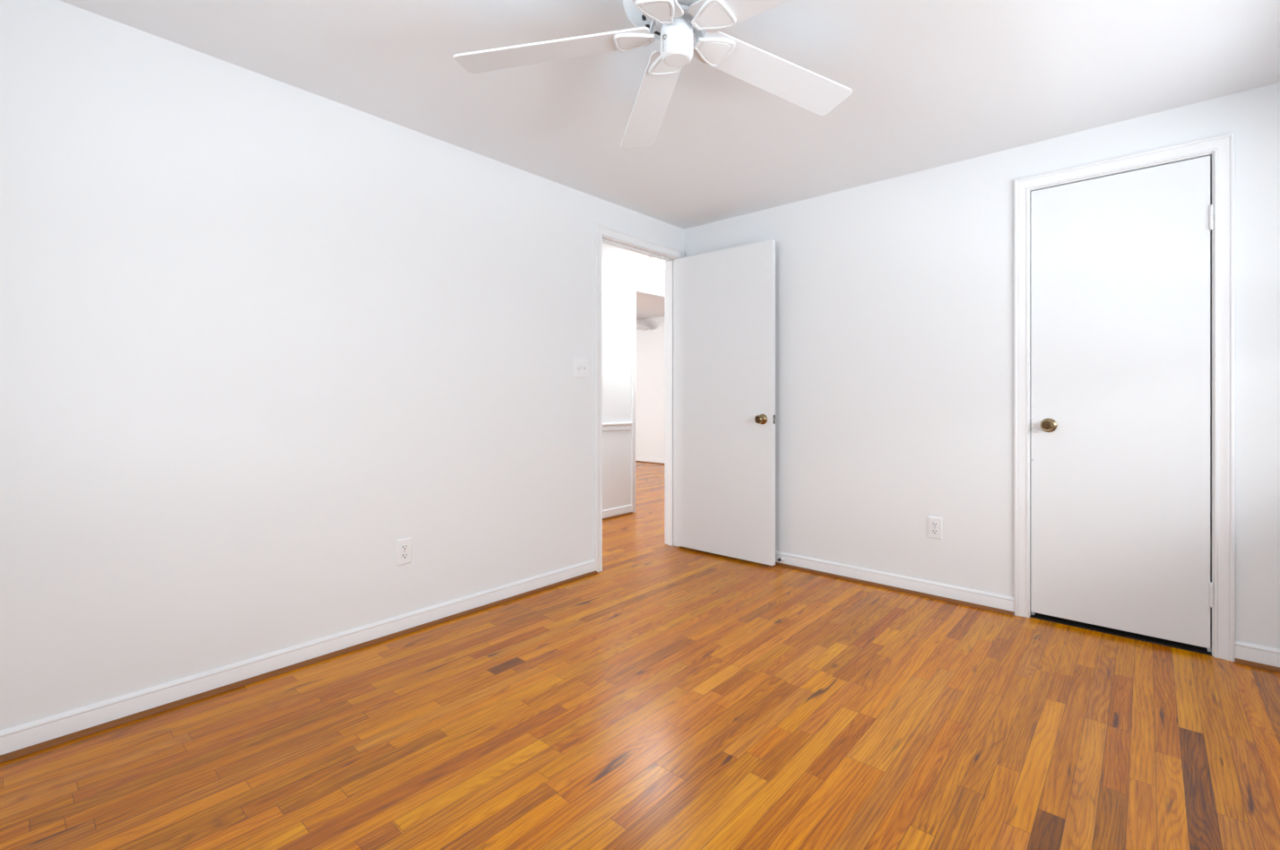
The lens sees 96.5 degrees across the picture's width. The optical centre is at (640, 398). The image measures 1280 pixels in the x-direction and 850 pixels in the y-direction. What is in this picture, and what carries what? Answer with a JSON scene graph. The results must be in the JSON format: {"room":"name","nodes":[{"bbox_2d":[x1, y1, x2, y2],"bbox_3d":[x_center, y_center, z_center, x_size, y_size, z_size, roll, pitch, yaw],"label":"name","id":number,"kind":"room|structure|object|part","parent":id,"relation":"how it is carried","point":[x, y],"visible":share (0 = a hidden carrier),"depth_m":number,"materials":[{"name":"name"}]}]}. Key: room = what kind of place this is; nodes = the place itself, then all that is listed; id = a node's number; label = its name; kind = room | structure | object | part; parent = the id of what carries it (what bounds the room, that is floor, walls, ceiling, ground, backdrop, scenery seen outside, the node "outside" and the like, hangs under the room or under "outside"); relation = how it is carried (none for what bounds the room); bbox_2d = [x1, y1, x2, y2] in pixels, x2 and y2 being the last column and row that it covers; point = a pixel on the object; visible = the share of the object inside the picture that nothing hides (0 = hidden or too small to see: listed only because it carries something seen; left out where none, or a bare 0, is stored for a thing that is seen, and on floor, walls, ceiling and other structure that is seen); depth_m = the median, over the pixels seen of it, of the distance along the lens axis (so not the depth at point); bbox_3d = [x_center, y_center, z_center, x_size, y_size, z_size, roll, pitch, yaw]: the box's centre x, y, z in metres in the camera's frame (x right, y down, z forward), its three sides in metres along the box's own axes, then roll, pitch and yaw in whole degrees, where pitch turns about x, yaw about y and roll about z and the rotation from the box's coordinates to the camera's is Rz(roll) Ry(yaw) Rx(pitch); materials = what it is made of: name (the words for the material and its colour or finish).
{"room":"empty bedroom","nodes":[
{"label":"empty bedroom","id":0,"kind":"room"},
{"bbox_2d":[0,0,683,730],"bbox_3d":[-0.995,-0.089,2.758,0.115,2.290,4.065,0,0,42],"label":"wall","id":1,"kind":"structure","parent":0,"point":[262,336],"depth_m":2.14,"materials":[{"name":"white paint"}]},
{"bbox_2d":[0,559,596,754],"bbox_3d":[-1.285,1.012,2.335,0.014,0.077,3.046,0,0,42],"label":"baseboard","id":2,"kind":"structure","parent":1,"relation":"attached to","point":[33,732],"depth_m":2.13,"materials":[{"name":"white paint"}]},
{"bbox_2d":[0,570,597,762],"bbox_3d":[-1.274,1.048,2.325,0.019,0.015,3.046,0,0,42],"label":"trim","id":3,"kind":"structure","parent":1,"relation":"attached to","point":[6,756],"depth_m":2.11,"materials":[{"name":"brown wood"}]},
{"bbox_2d":[396,536,411,565],"bbox_3d":[-1.066,0.690,2.585,0.009,0.115,0.070,0,0,42],"label":"wall outlet","id":4,"kind":"object","parent":1,"relation":"attached to","point":[403,546],"visible":1,"depth_m":2.58,"materials":[{"name":"white plastic"}]},
{"bbox_2d":[400,552,408,559],"bbox_3d":[-1.064,0.709,2.583,0.003,0.027,0.034,0,0,42],"label":"receptacle","id":5,"kind":"object","parent":4,"relation":"attached to","point":[403,555],"depth_m":2.58,"materials":[{"name":"white plastic"}]},
{"bbox_2d":[400,544,408,550],"bbox_3d":[-1.064,0.670,2.583,0.003,0.027,0.034,0,0,42],"label":"receptacle","id":6,"kind":"object","parent":4,"relation":"attached to","point":[403,547],"depth_m":2.58,"materials":[{"name":"white plastic"}]},
{"bbox_2d":[573,356,588,377],"bbox_3d":[-0.342,-0.188,3.388,0.025,0.120,0.115,0,0,42],"label":"light switch","id":7,"kind":"object","parent":1,"relation":"attached to","point":[580,364],"visible":1,"depth_m":3.38,"materials":[{"name":"white plastic"}]},
{"bbox_2d":[594,223,684,571],"bbox_3d":[-0.026,-0.007,3.848,0.151,2.126,0.888,0,0,42],"label":"trim","id":8,"kind":"structure","parent":1,"relation":"attached to","point":[603,234],"depth_m":3.92,"materials":[{"name":"white paint"}]},
{"bbox_3d":[-0.076,-0.007,3.892,0.018,2.126,0.888,0,0,42],"label":"casing","id":9,"kind":"part","parent":8,"relation":"part of","materials":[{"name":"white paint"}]},
{"bbox_2d":[675,239,775,565],"bbox_3d":[0.533,0.022,3.799,0.780,2.032,0.100,0,0,42],"label":"bedroom door","id":10,"kind":"structure","parent":1,"relation":"in","point":[725,298],"depth_m":3.78,"materials":[{"name":"white wood"}]},
{"bbox_3d":[0.733,0.126,3.554,0.038,0.038,0.003,0,0,41],"label":"knob","id":11,"kind":"part","parent":10,"relation":"part of","materials":[{"name":"gold metal"}]},
{"bbox_3d":[0.753,0.126,3.578,0.066,0.066,0.062,0,0,41],"label":"knob","id":12,"kind":"part","parent":10,"relation":"part of","materials":[{"name":"gold metal"}]},
{"bbox_2d":[602,258,664,510],"bbox_3d":[-0.642,-0.144,4.743,0.115,2.400,5.600,0,0,42],"label":"wall","id":13,"kind":"structure","parent":0,"point":[618,278],"depth_m":5.15,"materials":[{"name":"white paint"}]},
{"bbox_2d":[602,504,631,518],"bbox_3d":[-0.594,1.012,4.700,0.014,0.077,5.600,0,0,42],"label":"baseboard","id":14,"kind":"structure","parent":13,"relation":"attached to","point":[606,513],"depth_m":5.13,"materials":[{"name":"white paint"}]},
{"bbox_2d":[602,422,632,431],"bbox_3d":[-1.262,0.246,3.939,0.026,0.070,3.574,0,0,42],"label":"trim","id":15,"kind":"structure","parent":13,"relation":"attached to","point":[614,426],"depth_m":5.12,"materials":[{"name":"white paint"}]},
{"bbox_2d":[602,511,632,520],"bbox_3d":[-0.583,1.048,4.691,0.019,0.015,5.600,0,0,42],"label":"trim","id":16,"kind":"structure","parent":13,"relation":"attached to","point":[629,513],"depth_m":5.11,"materials":[{"name":"brown wood"}]},
{"bbox_2d":[631,283,664,512],"bbox_3d":[0.172,-0.007,5.659,0.151,2.126,0.918,0,0,42],"label":"trim","id":17,"kind":"structure","parent":13,"relation":"attached to","point":[635,289],"depth_m":5.30,"materials":[{"name":"white paint"}]},
{"bbox_2d":[0,461,1279,849],"bbox_3d":[-0.398,1.115,4.693,8.809,0.123,8.250,0,0,42],"label":"floor","id":18,"kind":"structure","parent":0,"point":[665,696],"depth_m":1.78,"materials":[{"name":"red wood"}]},
{"bbox_2d":[635,316,664,458],"bbox_3d":[0.590,-0.144,9.163,4.145,2.400,0.100,0,0,42],"label":"wall","id":19,"kind":"structure","parent":0,"point":[650,342],"depth_m":9.47,"materials":[{"name":"white paint"}]},
{"bbox_2d":[635,456,664,463],"bbox_3d":[0.552,1.012,9.120,4.145,0.077,0.014,0,0,42],"label":"baseboard","id":20,"kind":"structure","parent":19,"relation":"attached to","point":[637,458],"depth_m":9.45,"materials":[{"name":"white paint"}]},
{"bbox_2d":[635,460,664,464],"bbox_3d":[0.542,1.048,9.109,4.145,0.015,0.019,0,0,42],"label":"trim","id":21,"kind":"structure","parent":19,"relation":"attached to","point":[635,461],"depth_m":9.43,"materials":[{"name":"brown wood"}]},
{"bbox_2d":[635,294,664,319],"bbox_3d":[-0.833,-1.394,7.637,4.245,0.100,4.272,0,0,42],"label":"ceiling","id":22,"kind":"structure","parent":0,"point":[645,307],"depth_m":8.43,"materials":[{"name":"white paint"}]},
{"bbox_2d":[635,322,648,330],"bbox_3d":[-0.473,-1.220,8.982,1.266,0.247,1.281,0,0,42],"label":"ceiling fan","id":23,"kind":"object","parent":22,"relation":"hanging from","point":[636,327],"visible":0.02,"depth_m":9.23,"materials":[{"name":"white ceramic"}]},
{"bbox_3d":[-0.141,-1.153,9.159,0.583,0.069,0.138,0,0,-24],"label":"blade","id":24,"kind":"part","parent":23,"relation":"part of","materials":[{"name":"white laminate"}]},
{"bbox_2d":[59,0,1279,274],"bbox_3d":[0.760,-1.284,2.821,4.535,0.100,6.810,0,0,42],"label":"ceiling","id":25,"kind":"structure","parent":0,"point":[933,83],"depth_m":2.19,"materials":[{"name":"white paint"}]},
{"bbox_2d":[453,0,852,148],"bbox_3d":[0.135,-1.110,1.633,1.240,0.247,1.289,0,0,42],"label":"ceiling fan","id":26,"kind":"object","parent":25,"relation":"hanging from","point":[676,23],"visible":1,"depth_m":1.73,"materials":[{"name":"white plastic"}]},
{"bbox_3d":[-0.258,-1.043,1.716,0.583,0.069,0.138,0,0,7],"label":"blade","id":27,"kind":"part","parent":26,"relation":"part of","materials":[{"name":"white laminate"}]},
{"bbox_3d":[0.043,-1.043,2.028,0.138,0.069,0.583,0,0,-11],"label":"blade","id":28,"kind":"part","parent":26,"relation":"part of","materials":[{"name":"white laminate"}]},
{"bbox_3d":[-0.054,-1.043,1.332,0.138,0.069,0.583,0,0,25],"label":"blade","id":29,"kind":"part","parent":26,"relation":"part of","materials":[{"name":"white laminate"}]},
{"bbox_3d":[0.372,-1.043,1.406,0.584,0.069,0.143,0,0,42],"label":"blade","id":30,"kind":"part","parent":26,"relation":"part of","materials":[{"name":"white laminate"}]},
{"bbox_3d":[0.433,-1.043,1.838,0.583,0.069,0.138,0,0,-29],"label":"blade","id":31,"kind":"part","parent":26,"relation":"part of","materials":[{"name":"white laminate"}]},
{"bbox_2d":[645,257,664,269],"bbox_3d":[0.184,-1.191,5.052,0.274,0.084,0.274,0,0,42],"label":"ceiling light","id":32,"kind":"object","parent":25,"relation":"attached to","point":[655,263],"visible":0.59,"depth_m":4.97,"materials":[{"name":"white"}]},
{"bbox_2d":[683,82,1279,648],"bbox_3d":[1.601,-0.089,3.094,3.320,2.290,0.115,0,0,42],"label":"wall","id":33,"kind":"structure","parent":0,"point":[895,296],"depth_m":3.02,"materials":[{"name":"white paint"}]},
{"bbox_2d":[927,516,942,539],"bbox_3d":[1.570,0.685,3.039,0.070,0.115,0.009,0,0,42],"label":"wall outlet","id":34,"kind":"object","parent":33,"relation":"attached to","point":[934,523],"visible":1,"depth_m":3.04,"materials":[{"name":"white plastic"}]},
{"bbox_2d":[931,528,938,534],"bbox_3d":[1.568,0.705,3.037,0.034,0.027,0.003,0,0,42],"label":"receptacle","id":35,"kind":"object","parent":34,"relation":"attached to","point":[933,531],"depth_m":3.04,"materials":[{"name":"white plastic"}]},
{"bbox_2d":[931,521,938,527],"bbox_3d":[1.568,0.666,3.037,0.034,0.027,0.003,0,0,42],"label":"receptacle","id":36,"kind":"object","parent":34,"relation":"attached to","point":[933,523],"depth_m":3.04,"materials":[{"name":"white plastic"}]},
{"bbox_2d":[775,550,1279,666],"bbox_3d":[1.558,1.012,3.046,3.320,0.077,0.014,0,0,42],"label":"baseboard","id":37,"kind":"structure","parent":33,"relation":"attached to","point":[1264,654],"depth_m":3.04,"materials":[{"name":"white paint"}]},
{"bbox_2d":[775,562,1279,672],"bbox_3d":[1.549,1.048,3.035,3.320,0.015,0.019,0,0,42],"label":"trim","id":38,"kind":"structure","parent":33,"relation":"attached to","point":[949,600],"depth_m":3.02,"materials":[{"name":"brown wood"}]},
{"bbox_2d":[1029,155,1213,648],"bbox_3d":[2.114,0.012,2.545,0.626,2.032,0.099,0,0,42],"label":"closet door","id":39,"kind":"structure","parent":33,"relation":"in","point":[1120,421],"depth_m":2.53,"materials":[{"name":"white wood"}]},
{"bbox_3d":[1.902,0.124,2.669,0.038,0.038,0.003,0,0,42],"label":"knob","id":40,"kind":"part","parent":39,"relation":"part of","materials":[{"name":"gold metal"}]},
{"bbox_3d":[1.923,0.124,2.692,0.066,0.066,0.062,0,0,42],"label":"knob","id":41,"kind":"part","parent":39,"relation":"part of","materials":[{"name":"gold metal"}]},
{"bbox_2d":[1013,131,1235,661],"bbox_3d":[2.152,-0.009,2.592,0.751,2.130,0.133,0,0,42],"label":"trim","id":42,"kind":"structure","parent":33,"relation":"attached to","point":[1221,149],"depth_m":2.35,"materials":[{"name":"white paint"}]}
]}

